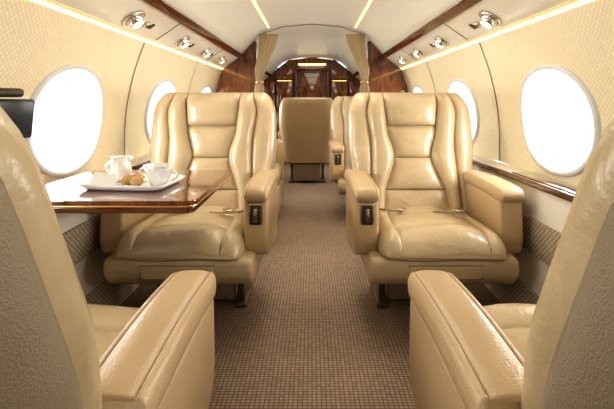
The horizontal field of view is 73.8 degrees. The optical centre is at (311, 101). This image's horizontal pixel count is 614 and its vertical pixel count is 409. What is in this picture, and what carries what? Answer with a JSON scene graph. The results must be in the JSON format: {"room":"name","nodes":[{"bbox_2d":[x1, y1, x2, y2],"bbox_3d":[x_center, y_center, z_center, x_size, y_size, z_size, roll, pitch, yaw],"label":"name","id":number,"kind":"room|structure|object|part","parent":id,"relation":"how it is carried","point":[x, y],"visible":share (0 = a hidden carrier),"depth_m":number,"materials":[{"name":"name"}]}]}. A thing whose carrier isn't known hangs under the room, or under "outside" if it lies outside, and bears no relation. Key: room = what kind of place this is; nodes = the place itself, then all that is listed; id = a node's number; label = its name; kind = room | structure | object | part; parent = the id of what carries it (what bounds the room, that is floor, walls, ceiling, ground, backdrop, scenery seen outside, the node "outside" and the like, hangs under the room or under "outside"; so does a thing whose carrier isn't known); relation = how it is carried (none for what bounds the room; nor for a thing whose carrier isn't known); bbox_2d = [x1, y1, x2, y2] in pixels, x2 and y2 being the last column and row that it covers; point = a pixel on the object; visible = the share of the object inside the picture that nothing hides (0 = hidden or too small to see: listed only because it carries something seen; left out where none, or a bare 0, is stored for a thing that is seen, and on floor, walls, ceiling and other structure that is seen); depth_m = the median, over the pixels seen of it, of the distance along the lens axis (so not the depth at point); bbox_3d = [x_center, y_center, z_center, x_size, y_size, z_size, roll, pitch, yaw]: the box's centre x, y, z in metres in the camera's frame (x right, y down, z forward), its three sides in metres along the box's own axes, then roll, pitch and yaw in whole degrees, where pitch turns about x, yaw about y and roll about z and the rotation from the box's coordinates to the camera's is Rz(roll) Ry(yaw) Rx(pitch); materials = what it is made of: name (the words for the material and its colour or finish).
{"room":"aircraft cabin","nodes":[
{"label":"aircraft cabin","id":0,"kind":"room"},
{"bbox_2d":[58,169,143,295],"bbox_3d":[-0.970,0.688,2.750,0.001,0.665,9.500,0,0,0],"label":"wall","id":1,"kind":"structure","parent":0,"point":[89,271],"depth_m":1.77,"materials":[{"name":"beige plastic"}]},
{"bbox_2d":[63,214,100,264],"bbox_3d":[-0.963,0.585,2.750,0.012,0.150,9.500,0,0,0],"label":"trim","id":2,"kind":"structure","parent":1,"relation":"attached to","point":[82,240],"depth_m":1.71,"materials":[{"name":"beige fabric"}]},
{"bbox_2d":[85,279,139,305],"bbox_3d":[-0.963,0.924,2.750,0.012,0.190,9.500,0,0,0],"label":"baseboard","id":3,"kind":"structure","parent":1,"relation":"attached to","point":[105,293],"depth_m":1.94,"materials":[{"name":"brown carpet"}]},
{"bbox_2d":[101,154,149,169],"bbox_3d":[-1.026,0.355,2.750,0.114,0.020,9.500,0,0,0],"label":"trim","id":4,"kind":"structure","parent":1,"relation":"attached to","point":[146,157],"depth_m":2.41,"materials":[{"name":"beige"}]},
{"bbox_2d":[132,159,150,169],"bbox_3d":[-0.964,0.357,2.750,0.022,0.028,9.500,0,0,0],"label":"trim ledge edge","id":5,"kind":"object","parent":1,"relation":"attached to","point":[139,165],"visible":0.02,"depth_m":2.26,"materials":[{"name":"brown wood"}]},
{"bbox_2d":[46,170,229,218],"bbox_3d":[-0.658,0.365,1.510,0.614,0.135,0.564,0,0,0],"label":"folding table","id":6,"kind":"object","parent":5,"relation":"attached to","point":[187,195],"visible":0.65,"depth_m":1.29,"materials":[{"name":"brown wood"}]},
{"bbox_2d":[77,155,184,190],"bbox_3d":[-0.628,0.248,1.459,0.330,0.099,0.224,0,0,6],"label":"serving tray","id":7,"kind":"object","parent":6,"relation":"on","point":[157,176],"visible":1,"depth_m":1.42,"materials":[{"name":"white ceramic"}]},
{"bbox_3d":[-0.751,0.243,1.510,0.032,0.060,0.009,0,0,0],"label":"jug handle","id":8,"kind":"part","parent":7,"relation":"part of","materials":[{"name":"white ceramic"}]},
{"bbox_3d":[-0.635,0.286,1.460,0.316,0.022,0.224,0,0,6],"label":"tray dish","id":9,"kind":"part","parent":7,"relation":"part of","materials":[{"name":"white ceramic"}]},
{"bbox_2d":[138,163,166,175],"bbox_3d":[-0.596,0.261,1.525,0.105,0.057,0.084,0,0,0],"label":"cup","id":10,"kind":"object","parent":7,"relation":"on","point":[149,164],"depth_m":1.52,"materials":[{"name":"white ceramic"}]},
{"bbox_2d":[145,165,178,185],"bbox_3d":[-0.523,0.259,1.430,0.116,0.062,0.092,0,0,0],"label":"cup","id":11,"kind":"object","parent":7,"relation":"on","point":[157,175],"depth_m":1.41,"materials":[{"name":"white ceramic"}]},
{"bbox_2d":[0,0,221,183],"bbox_3d":[-1.021,0.000,2.900,0.119,0.690,9.900,0,0,0],"label":"wall","id":12,"kind":"structure","parent":0,"point":[36,40],"depth_m":2.01,"materials":[{"name":"fabric"}]},
{"bbox_2d":[0,88,34,137],"bbox_3d":[-0.993,0.037,1.309,0.144,0.165,0.128,0,0,0],"label":"monitor","id":13,"kind":"object","parent":12,"relation":"attached to","point":[20,111],"visible":0.79,"depth_m":1.32,"materials":[{"name":"black plastic"}]},
{"bbox_2d":[24,64,103,176],"bbox_3d":[-1.106,0.080,1.800,0.188,0.488,0.566,0,0,0],"label":"window","id":14,"kind":"structure","parent":12,"relation":"in","point":[85,87],"depth_m":1.98,"materials":[{"name":"white"}]},
{"bbox_2d":[30,0,222,68],"bbox_3d":[-0.955,-0.351,2.750,0.007,0.012,9.500,0,0,0],"label":"light","id":15,"kind":"object","parent":12,"relation":"attached to","point":[41,2],"visible":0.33,"depth_m":1.89,"materials":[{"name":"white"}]},
{"bbox_2d":[29,0,223,69],"bbox_3d":[-0.963,-0.362,2.750,0.056,0.035,9.500,0,0,0],"label":"trim","id":16,"kind":"structure","parent":12,"relation":"attached to","point":[47,1],"depth_m":2.01,"materials":[{"name":"beige"}]},
{"bbox_2d":[124,43,144,154],"bbox_3d":[-1.018,-0.003,2.350,0.119,0.685,0.008,0,0,0],"label":"trim","id":17,"kind":"structure","parent":12,"relation":"attached to","point":[144,43],"depth_m":2.35,"materials":[{"name":"brown"}]},
{"bbox_2d":[144,79,175,142],"bbox_3d":[-1.106,0.080,2.900,0.188,0.488,0.566,0,0,0],"label":"window","id":18,"kind":"structure","parent":12,"relation":"in","point":[164,86],"depth_m":2.85,"materials":[{"name":"white"}]},
{"bbox_2d":[200,85,211,91],"bbox_3d":[-1.106,0.080,4.000,0.188,0.488,0.566,0,0,0],"label":"window","id":19,"kind":"structure","parent":12,"relation":"in","point":[206,88],"depth_m":4.06,"materials":[{"name":"white glass"}]},
{"bbox_2d":[49,0,268,80],"bbox_3d":[-0.860,-0.421,2.750,0.190,0.117,9.500,0,0,0],"label":"panel","id":20,"kind":"object","parent":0,"point":[113,12],"visible":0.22,"depth_m":2.17,"materials":[{"name":"beige plastic"}]},
{"bbox_2d":[122,10,155,28],"bbox_3d":[-0.851,-0.399,2.067,0.102,0.084,0.295,0,0,8],"label":"light","id":21,"kind":"object","parent":20,"relation":"attached to","point":[135,19],"visible":1,"depth_m":1.96,"materials":[{"name":"silver metal"}]},
{"bbox_2d":[175,36,194,47],"bbox_3d":[-0.852,-0.398,2.809,0.095,0.080,0.291,0,0,7],"label":"light","id":22,"kind":"object","parent":20,"relation":"attached to","point":[183,42],"visible":1,"depth_m":2.70,"materials":[{"name":"silver metal"}]},
{"bbox_2d":[199,48,213,57],"bbox_3d":[-0.853,-0.398,3.391,0.088,0.077,0.287,0,0,6],"label":"light","id":23,"kind":"object","parent":20,"relation":"attached to","point":[206,52],"visible":1,"depth_m":3.27,"materials":[{"name":"silver metal"}]},
{"bbox_2d":[216,56,226,63],"bbox_3d":[-0.853,-0.397,3.942,0.085,0.075,0.285,0,0,6],"label":"light","id":24,"kind":"object","parent":20,"relation":"attached to","point":[220,60],"visible":1,"depth_m":3.82,"materials":[{"name":"silver metal"}]},
{"bbox_2d":[166,0,286,73],"bbox_3d":[-0.608,-0.627,2.750,0.315,0.255,9.500,0,0,0],"label":"ceiling","id":25,"kind":"structure","parent":0,"point":[238,23],"depth_m":3.18,"materials":[{"name":"beige"}]},
{"bbox_2d":[121,164,501,408],"bbox_3d":[0.000,1.045,2.750,2.300,0.050,9.700,0,0,0],"label":"floor","id":26,"kind":"structure","parent":0,"point":[311,332],"depth_m":1.86,"materials":[{"name":"carpet"}]},
{"bbox_2d":[0,106,215,408],"bbox_3d":[-0.588,0.482,0.659,0.738,1.075,0.981,0,0,0],"label":"chair","id":27,"kind":"object","parent":26,"relation":"on","point":[59,350],"visible":1,"depth_m":0.41,"materials":[{"name":"beige leather"}]},
{"bbox_3d":[-0.588,0.302,0.466,0.690,0.715,0.494,0,0,0],"label":"backrest","id":28,"kind":"part","parent":27,"relation":"part of","materials":[{"name":"beige leather"}]},
{"bbox_2d":[88,304,139,358],"bbox_3d":[-0.588,0.608,0.870,0.536,0.159,0.560,0,0,0],"label":"seat cushion","id":29,"kind":"object","parent":27,"relation":"on","point":[108,320],"depth_m":1.01,"materials":[{"name":"beige leather"}]},
{"bbox_3d":[-0.276,0.595,0.756,0.102,0.305,0.412,0,0,0],"label":"arm","id":30,"kind":"part","parent":27,"relation":"part of","materials":[{"name":"leather"}]},
{"bbox_2d":[100,92,278,307],"bbox_3d":[-0.555,0.482,2.075,0.740,1.075,0.830,0,0,0],"label":"chair","id":31,"kind":"object","parent":26,"relation":"on","point":[228,236],"visible":0.75,"depth_m":2.00,"materials":[{"name":"beige leather"}]},
{"bbox_3d":[-0.867,0.584,2.009,0.104,0.328,0.502,0,0,0],"label":"arm","id":32,"kind":"part","parent":31,"relation":"part of","materials":[{"name":"leather"}]},
{"bbox_3d":[-0.555,0.702,1.681,0.300,0.055,0.012,0,5,0],"label":"panel","id":33,"kind":"part","parent":31,"relation":"part of","materials":[{"name":"beige leather"}]},
{"bbox_2d":[115,206,245,261],"bbox_3d":[-0.555,0.608,1.940,0.536,0.159,0.560,0,0,0],"label":"seat cushion","id":34,"kind":"object","parent":31,"relation":"on","point":[207,233],"depth_m":1.70,"materials":[{"name":"beige leather"}]},
{"bbox_3d":[-0.555,0.715,1.958,0.620,0.140,0.563,0,0,0],"label":"seat","id":35,"kind":"part","parent":31,"relation":"part of","materials":[{"name":"beige leather"}]},
{"bbox_3d":[-0.555,0.302,2.262,0.690,0.715,0.356,0,0,0],"label":"backrest","id":36,"kind":"part","parent":31,"relation":"part of","materials":[{"name":"beige leather"}]},
{"bbox_3d":[-0.355,0.905,2.060,0.035,0.210,0.050,0,6,0],"label":"leg post","id":37,"kind":"part","parent":31,"relation":"part of","materials":[{"name":"brown metal"}]},
{"bbox_3d":[-0.243,0.487,1.755,0.016,0.060,0.014,0,3,0],"label":"control handle","id":38,"kind":"part","parent":31,"relation":"part of","materials":[{"name":"silver metal"}]},
{"bbox_3d":[-0.243,0.490,1.766,0.062,0.110,0.012,0,3,0],"label":"control plate","id":39,"kind":"part","parent":31,"relation":"part of","materials":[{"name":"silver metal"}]},
{"bbox_3d":[-0.243,0.584,2.009,0.104,0.328,0.502,0,0,0],"label":"arm","id":40,"kind":"part","parent":31,"relation":"part of","materials":[{"name":"leather"}]},
{"bbox_2d":[274,139,283,218],"bbox_3d":[-0.611,0.585,3.480,0.663,0.869,1.260,0,0,0],"label":"divan","id":41,"kind":"object","parent":26,"relation":"on","point":[279,162],"visible":0.12,"depth_m":4.01,"materials":[{"name":"leather"}]},
{"bbox_2d":[274,163,281,181],"bbox_3d":[-0.570,0.675,3.835,0.560,0.170,0.350,0,0,0],"label":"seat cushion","id":42,"kind":"object","parent":41,"relation":"on","point":[278,166],"depth_m":3.80,"materials":[{"name":"beige leather"}]},
{"bbox_3d":[-0.590,0.670,4.060,0.620,0.600,0.100,0,0,0],"label":"arm","id":43,"kind":"part","parent":41,"relation":"part of","materials":[{"name":"leather"}]},
{"bbox_2d":[278,98,332,182],"bbox_3d":[-0.060,0.482,5.368,0.740,1.075,0.764,0,0,0],"label":"chair","id":44,"kind":"object","parent":26,"relation":"on","point":[304,123],"visible":0.95,"depth_m":5.04,"materials":[{"name":"beige leather"}]},
{"bbox_3d":[-0.260,0.905,5.350,0.035,0.210,0.050,0,-6,0],"label":"leg post","id":45,"kind":"part","parent":44,"relation":"part of","materials":[{"name":"brown metal"}]},
{"bbox_3d":[-0.060,0.715,5.452,0.620,0.140,0.563,0,0,0],"label":"seat","id":46,"kind":"part","parent":44,"relation":"part of","materials":[{"name":"beige leather"}]},
{"bbox_3d":[0.140,0.905,5.350,0.035,0.210,0.050,0,-6,0],"label":"leg post","id":47,"kind":"part","parent":44,"relation":"part of","materials":[{"name":"brown metal"}]},
{"bbox_2d":[263,68,360,138],"bbox_3d":[0.000,0.170,7.402,2.020,1.580,0.065,0,0,0],"label":"cabinet","id":48,"kind":"object","parent":26,"relation":"on","point":[283,89],"visible":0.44,"depth_m":7.41,"materials":[{"name":"brown wood"}]},
{"bbox_3d":[-0.820,-0.120,7.420,0.290,0.500,0.030,0,0,0],"label":"door","id":49,"kind":"part","parent":48,"relation":"part of","materials":[{"name":"brown wood"}]},
{"bbox_3d":[-0.500,0.570,7.420,0.290,0.780,0.030,0,0,0],"label":"door","id":50,"kind":"part","parent":48,"relation":"part of","materials":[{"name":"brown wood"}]},
{"bbox_3d":[-0.500,-0.520,7.420,0.290,0.200,0.030,0,0,0],"label":"locker door","id":51,"kind":"part","parent":48,"relation":"part of","materials":[{"name":"brown wood"}]},
{"bbox_3d":[-0.500,-0.120,7.420,0.290,0.500,0.030,0,0,0],"label":"door","id":52,"kind":"part","parent":48,"relation":"part of","materials":[{"name":"brown wood"}]},
{"bbox_3d":[0.500,-0.520,7.420,0.290,0.200,0.030,0,0,0],"label":"locker door","id":53,"kind":"part","parent":48,"relation":"part of","materials":[{"name":"brown wood"}]},
{"bbox_3d":[0.500,-0.120,7.420,0.290,0.500,0.030,0,0,0],"label":"door","id":54,"kind":"part","parent":48,"relation":"part of","materials":[{"name":"brown wood"}]},
{"bbox_3d":[0.820,-0.120,7.420,0.290,0.500,0.030,0,0,0],"label":"door","id":55,"kind":"part","parent":48,"relation":"part of","materials":[{"name":"brown wood"}]},
{"bbox_2d":[329,96,352,213],"bbox_3d":[0.530,0.482,3.760,0.740,1.075,0.821,0,0,0],"label":"chair","id":56,"kind":"object","parent":26,"relation":"on","point":[338,161],"visible":0.3,"depth_m":3.86,"materials":[{"name":"beige leather"}]},
{"bbox_3d":[0.218,0.584,3.699,0.104,0.328,0.502,0,0,0],"label":"arm","id":57,"kind":"part","parent":56,"relation":"part of","materials":[{"name":"leather"}]},
{"bbox_3d":[0.530,0.715,3.648,0.620,0.140,0.563,0,0,0],"label":"seat","id":58,"kind":"part","parent":56,"relation":"part of","materials":[{"name":"beige leather"}]},
{"bbox_3d":[0.530,0.302,3.947,0.690,0.715,0.348,0,0,0],"label":"backrest","id":59,"kind":"part","parent":56,"relation":"part of","materials":[{"name":"beige leather"}]},
{"bbox_2d":[343,161,348,179],"bbox_3d":[0.530,0.608,3.630,0.536,0.159,0.560,0,0,0],"label":"seat cushion","id":60,"kind":"object","parent":56,"relation":"on","point":[345,163],"depth_m":3.46,"materials":[{"name":"beige leather"}]},
{"bbox_2d":[345,92,524,307],"bbox_3d":[0.550,0.482,2.075,0.740,1.075,0.830,0,0,0],"label":"chair","id":61,"kind":"object","parent":26,"relation":"on","point":[416,201],"visible":0.98,"depth_m":2.05,"materials":[{"name":"beige leather"}]},
{"bbox_3d":[0.238,0.584,2.009,0.104,0.328,0.502,0,0,0],"label":"arm","id":62,"kind":"part","parent":61,"relation":"part of","materials":[{"name":"leather"}]},
{"bbox_3d":[0.238,0.490,1.766,0.062,0.110,0.012,0,3,0],"label":"control plate","id":63,"kind":"part","parent":61,"relation":"part of","materials":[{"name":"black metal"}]},
{"bbox_3d":[0.238,0.487,1.755,0.016,0.060,0.014,0,3,0],"label":"control handle","id":64,"kind":"part","parent":61,"relation":"part of","materials":[{"name":"silver metal"}]},
{"bbox_3d":[0.350,0.905,2.060,0.035,0.210,0.050,0,6,0],"label":"leg post","id":65,"kind":"part","parent":61,"relation":"part of","materials":[{"name":"brown metal"}]},
{"bbox_3d":[0.550,0.302,2.262,0.690,0.715,0.356,0,0,0],"label":"backrest","id":66,"kind":"part","parent":61,"relation":"part of","materials":[{"name":"beige leather"}]},
{"bbox_3d":[0.550,0.715,1.958,0.620,0.140,0.563,0,0,0],"label":"seat","id":67,"kind":"part","parent":61,"relation":"part of","materials":[{"name":"beige leather"}]},
{"bbox_2d":[377,206,507,261],"bbox_3d":[0.550,0.608,1.940,0.536,0.159,0.560,0,0,0],"label":"seat cushion","id":68,"kind":"object","parent":61,"relation":"on","point":[404,233],"depth_m":1.71,"materials":[{"name":"beige leather"}]},
{"bbox_3d":[0.550,0.702,1.681,0.300,0.055,0.012,0,5,0],"label":"panel","id":69,"kind":"part","parent":61,"relation":"part of","materials":[{"name":"beige leather"}]},
{"bbox_3d":[0.862,0.584,2.009,0.104,0.328,0.502,0,0,0],"label":"arm","id":70,"kind":"part","parent":61,"relation":"part of","materials":[{"name":"leather"}]},
{"bbox_2d":[408,119,613,408],"bbox_3d":[0.588,0.482,0.659,0.738,1.075,0.981,0,0,0],"label":"chair","id":71,"kind":"object","parent":26,"relation":"on","point":[557,351],"visible":1,"depth_m":0.44,"materials":[{"name":"beige leather"}]},
{"bbox_3d":[0.276,0.595,0.756,0.102,0.305,0.412,0,0,0],"label":"arm","id":72,"kind":"part","parent":71,"relation":"part of","materials":[{"name":"leather"}]},
{"bbox_2d":[483,303,535,358],"bbox_3d":[0.588,0.608,0.870,0.536,0.159,0.560,0,0,0],"label":"seat cushion","id":73,"kind":"object","parent":71,"relation":"on","point":[514,319],"depth_m":1.01,"materials":[{"name":"beige leather"}]},
{"bbox_3d":[0.588,0.302,0.466,0.690,0.715,0.494,0,0,0],"label":"backrest","id":74,"kind":"part","parent":71,"relation":"part of","materials":[{"name":"beige leather"}]},
{"bbox_2d":[255,0,368,59],"bbox_3d":[0.000,-0.790,2.750,0.860,0.050,9.500,0,0,0],"label":"ceiling","id":75,"kind":"structure","parent":0,"point":[307,41],"depth_m":4.09,"materials":[{"name":"beige"}]},
{"bbox_2d":[252,0,269,27],"bbox_3d":[-0.441,-0.760,3.100,0.018,0.008,2.200,0,0,0],"label":"strip light","id":76,"kind":"object","parent":75,"relation":"attached to","point":[253,1],"depth_m":3.49,"materials":[{"name":"white plastic"}]},
{"bbox_2d":[254,1,287,59],"bbox_3d":[-0.440,-0.764,2.750,0.040,0.012,9.500,0,0,0],"label":"ceiling strip cover","id":77,"kind":"object","parent":75,"relation":"attached to","point":[255,1],"depth_m":5.43,"materials":[{"name":"beige plastic"}]},
{"bbox_2d":[262,24,361,33],"bbox_3d":[0.000,-0.755,4.240,1.044,0.111,0.012,0,0,0],"label":"track","id":78,"kind":"object","parent":75,"relation":"attached to","point":[303,24],"visible":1,"depth_m":4.24,"materials":[{"name":"beige metal"}]},
{"bbox_2d":[254,34,277,91],"bbox_3d":[-0.490,-0.150,4.235,0.280,1.100,0.104,0,0,4],"label":"curtain","id":79,"kind":"object","parent":78,"relation":"hanging from","point":[267,42],"visible":0.52,"depth_m":4.22,"materials":[{"name":"beige fabric"}]},
{"bbox_2d":[346,34,369,91],"bbox_3d":[0.492,-0.150,4.243,0.278,1.100,0.104,0,0,4],"label":"curtain","id":80,"kind":"object","parent":78,"relation":"hanging from","point":[356,42],"visible":0.61,"depth_m":4.22,"materials":[{"name":"beige fabric"}]},
{"bbox_2d":[336,1,369,59],"bbox_3d":[0.440,-0.764,2.750,0.040,0.012,9.500,0,0,0],"label":"ceiling strip cover","id":81,"kind":"object","parent":75,"relation":"attached to","point":[368,1],"depth_m":5.43,"materials":[{"name":"beige plastic"}]},
{"bbox_2d":[354,0,371,27],"bbox_3d":[0.441,-0.760,3.100,0.018,0.008,2.200,0,0,0],"label":"strip light","id":82,"kind":"object","parent":75,"relation":"attached to","point":[370,1],"depth_m":3.49,"materials":[{"name":"white plastic"}]},
{"bbox_2d":[216,42,407,91],"bbox_3d":[0.000,0.185,4.345,2.120,1.670,0.050,0,0,0],"label":"wall","id":83,"kind":"structure","parent":0,"point":[238,76],"depth_m":4.32,"materials":[{"name":"brown wood"}]},
{"bbox_2d":[141,0,272,76],"bbox_3d":[-0.757,-0.490,2.750,0.072,0.070,9.500,0,0,0],"label":"trim","id":84,"kind":"structure","parent":83,"relation":"attached to","point":[163,6],"depth_m":2.48,"materials":[{"name":"brown wood"}]},
{"bbox_2d":[254,41,256,88],"bbox_3d":[-0.600,0.190,4.345,0.030,1.660,0.070,0,0,0],"label":"trim","id":85,"kind":"structure","parent":83,"relation":"attached to","point":[255,42],"depth_m":4.31,"materials":[{"name":"brown wood"}]},
{"bbox_2d":[367,41,369,87],"bbox_3d":[0.600,0.190,4.345,0.030,1.660,0.070,0,0,0],"label":"trim","id":86,"kind":"structure","parent":83,"relation":"attached to","point":[368,42],"depth_m":4.31,"materials":[{"name":"brown wood"}]},
{"bbox_2d":[351,0,482,76],"bbox_3d":[0.757,-0.490,2.750,0.072,0.070,9.500,0,0,0],"label":"trim","id":87,"kind":"structure","parent":83,"relation":"attached to","point":[460,6],"depth_m":2.48,"materials":[{"name":"brown wood"}]},
{"bbox_2d":[264,58,359,111],"bbox_3d":[0.000,0.100,7.525,2.160,1.840,0.050,0,0,0],"label":"wall","id":88,"kind":"structure","parent":0,"point":[293,64],"depth_m":7.50,"materials":[{"name":"brown wood"}]},
{"bbox_2d":[295,67,328,97],"bbox_3d":[0.000,0.198,7.418,0.610,1.645,0.055,0,0,0],"label":"door","id":89,"kind":"structure","parent":88,"relation":"in","point":[296,68],"depth_m":7.39,"materials":[{"name":"brown wood"}]},
{"bbox_3d":[-0.290,0.220,7.420,0.030,1.600,0.050,0,0,0],"label":"frame","id":90,"kind":"part","parent":89,"relation":"part of","materials":[{"name":"brown wood"}]},
{"bbox_3d":[0.000,-0.200,7.400,0.400,0.500,0.020,0,0,0],"label":"panel","id":91,"kind":"part","parent":89,"relation":"part of","materials":[{"name":"brown wood"}]},
{"bbox_2d":[297,72,326,97],"bbox_3d":[0.000,0.230,7.420,0.540,1.550,0.030,0,0,0],"label":"door frame","id":92,"kind":"structure","parent":89,"relation":"attached to","point":[299,74],"depth_m":7.41,"materials":[{"name":"brown wood"}]},
{"bbox_3d":[0.290,0.220,7.420,0.030,1.600,0.050,0,0,0],"label":"frame","id":93,"kind":"part","parent":89,"relation":"part of","materials":[{"name":"brown wood"}]},
{"bbox_2d":[337,0,457,73],"bbox_3d":[0.608,-0.627,2.750,0.315,0.255,9.500,0,0,0],"label":"ceiling","id":94,"kind":"structure","parent":0,"point":[385,23],"depth_m":3.18,"materials":[{"name":"beige"}]},
{"bbox_2d":[355,0,574,80],"bbox_3d":[0.860,-0.421,2.750,0.190,0.117,9.500,0,0,0],"label":"panel","id":95,"kind":"object","parent":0,"point":[510,12],"visible":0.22,"depth_m":2.17,"materials":[{"name":"beige plastic"}]},
{"bbox_2d":[397,56,407,63],"bbox_3d":[0.873,-0.397,3.942,0.085,0.075,0.285,0,0,6],"label":"light","id":96,"kind":"object","parent":95,"relation":"attached to","point":[402,60],"visible":1,"depth_m":3.82,"materials":[{"name":"silver metal"}]},
{"bbox_2d":[410,48,424,57],"bbox_3d":[0.853,-0.398,3.391,0.088,0.077,0.287,0,0,-6],"label":"light","id":97,"kind":"object","parent":95,"relation":"attached to","point":[417,52],"visible":1,"depth_m":3.27,"materials":[{"name":"silver metal"}]},
{"bbox_2d":[429,36,448,47],"bbox_3d":[0.869,-0.398,2.810,0.094,0.080,0.291,0,0,4],"label":"light","id":98,"kind":"object","parent":95,"relation":"attached to","point":[440,42],"visible":1,"depth_m":2.70,"materials":[{"name":"silver metal"}]},
{"bbox_2d":[468,10,501,28],"bbox_3d":[0.869,-0.399,2.068,0.101,0.084,0.295,0,0,4],"label":"light","id":99,"kind":"object","parent":95,"relation":"attached to","point":[488,19],"visible":1,"depth_m":1.96,"materials":[{"name":"silver metal"}]},
{"bbox_2d":[402,0,613,185],"bbox_3d":[1.021,0.000,2.900,0.119,0.690,9.900,0,0,0],"label":"wall","id":100,"kind":"structure","parent":0,"point":[580,39],"depth_m":2.05,"materials":[{"name":"fabric"}]},
{"bbox_2d":[412,85,423,91],"bbox_3d":[1.106,0.080,4.000,0.188,0.488,0.566,0,0,0],"label":"window","id":101,"kind":"structure","parent":100,"relation":"in","point":[416,88],"depth_m":4.06,"materials":[{"name":"white glass"}]},
{"bbox_2d":[448,79,479,143],"bbox_3d":[1.106,0.080,2.900,0.188,0.488,0.566,0,0,0],"label":"window","id":102,"kind":"structure","parent":100,"relation":"in","point":[459,86],"depth_m":2.90,"materials":[{"name":"white"}]},
{"bbox_2d":[479,43,499,160],"bbox_3d":[1.018,-0.003,2.350,0.119,0.685,0.008,0,0,0],"label":"trim","id":103,"kind":"structure","parent":100,"relation":"attached to","point":[479,43],"depth_m":2.35,"materials":[{"name":"brown"}]},
{"bbox_2d":[401,0,593,68],"bbox_3d":[0.955,-0.351,2.750,0.007,0.012,9.500,0,0,0],"label":"light","id":104,"kind":"object","parent":100,"relation":"attached to","point":[582,2],"visible":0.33,"depth_m":1.89,"materials":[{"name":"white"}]},
{"bbox_2d":[400,0,594,69],"bbox_3d":[0.963,-0.362,2.750,0.056,0.035,9.500,0,0,0],"label":"trim","id":105,"kind":"structure","parent":100,"relation":"attached to","point":[575,1],"depth_m":2.01,"materials":[{"name":"beige"}]},
{"bbox_2d":[520,64,600,176],"bbox_3d":[1.106,0.080,1.800,0.188,0.488,0.566,0,0,0],"label":"window","id":106,"kind":"structure","parent":100,"relation":"in","point":[538,87],"depth_m":1.97,"materials":[{"name":"white"}]},
{"bbox_2d":[472,164,571,295],"bbox_3d":[0.970,0.688,2.750,0.001,0.665,9.500,0,0,0],"label":"wall","id":107,"kind":"structure","parent":0,"point":[552,211],"depth_m":1.76,"materials":[{"name":"beige plastic"}]},
{"bbox_2d":[473,154,529,172],"bbox_3d":[1.026,0.355,2.750,0.114,0.020,9.500,0,0,0],"label":"trim","id":108,"kind":"structure","parent":107,"relation":"attached to","point":[497,164],"depth_m":2.26,"materials":[{"name":"beige"}]},
{"bbox_2d":[512,172,577,194],"bbox_3d":[1.022,0.343,1.620,0.095,0.008,0.750,0,0,0],"label":"trim ledge inset","id":109,"kind":"object","parent":108,"relation":"on","point":[563,186],"visible":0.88,"depth_m":1.74,"materials":[{"name":"brown wood"}]},
{"bbox_2d":[484,278,538,303],"bbox_3d":[0.963,0.924,2.750,0.012,0.190,9.500,0,0,0],"label":"baseboard","id":110,"kind":"structure","parent":107,"relation":"attached to","point":[516,292],"depth_m":1.93,"materials":[{"name":"brown carpet"}]},
{"bbox_2d":[472,159,574,202],"bbox_3d":[0.964,0.357,2.750,0.022,0.028,9.500,0,0,0],"label":"trim ledge edge","id":111,"kind":"object","parent":107,"relation":"attached to","point":[553,191],"visible":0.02,"depth_m":1.80,"materials":[{"name":"brown wood"}]},
{"bbox_2d":[522,213,560,264],"bbox_3d":[0.963,0.585,2.750,0.012,0.150,9.500,0,0,0],"label":"trim","id":112,"kind":"structure","parent":107,"relation":"attached to","point":[539,239],"depth_m":1.72,"materials":[{"name":"beige fabric"}]}
]}

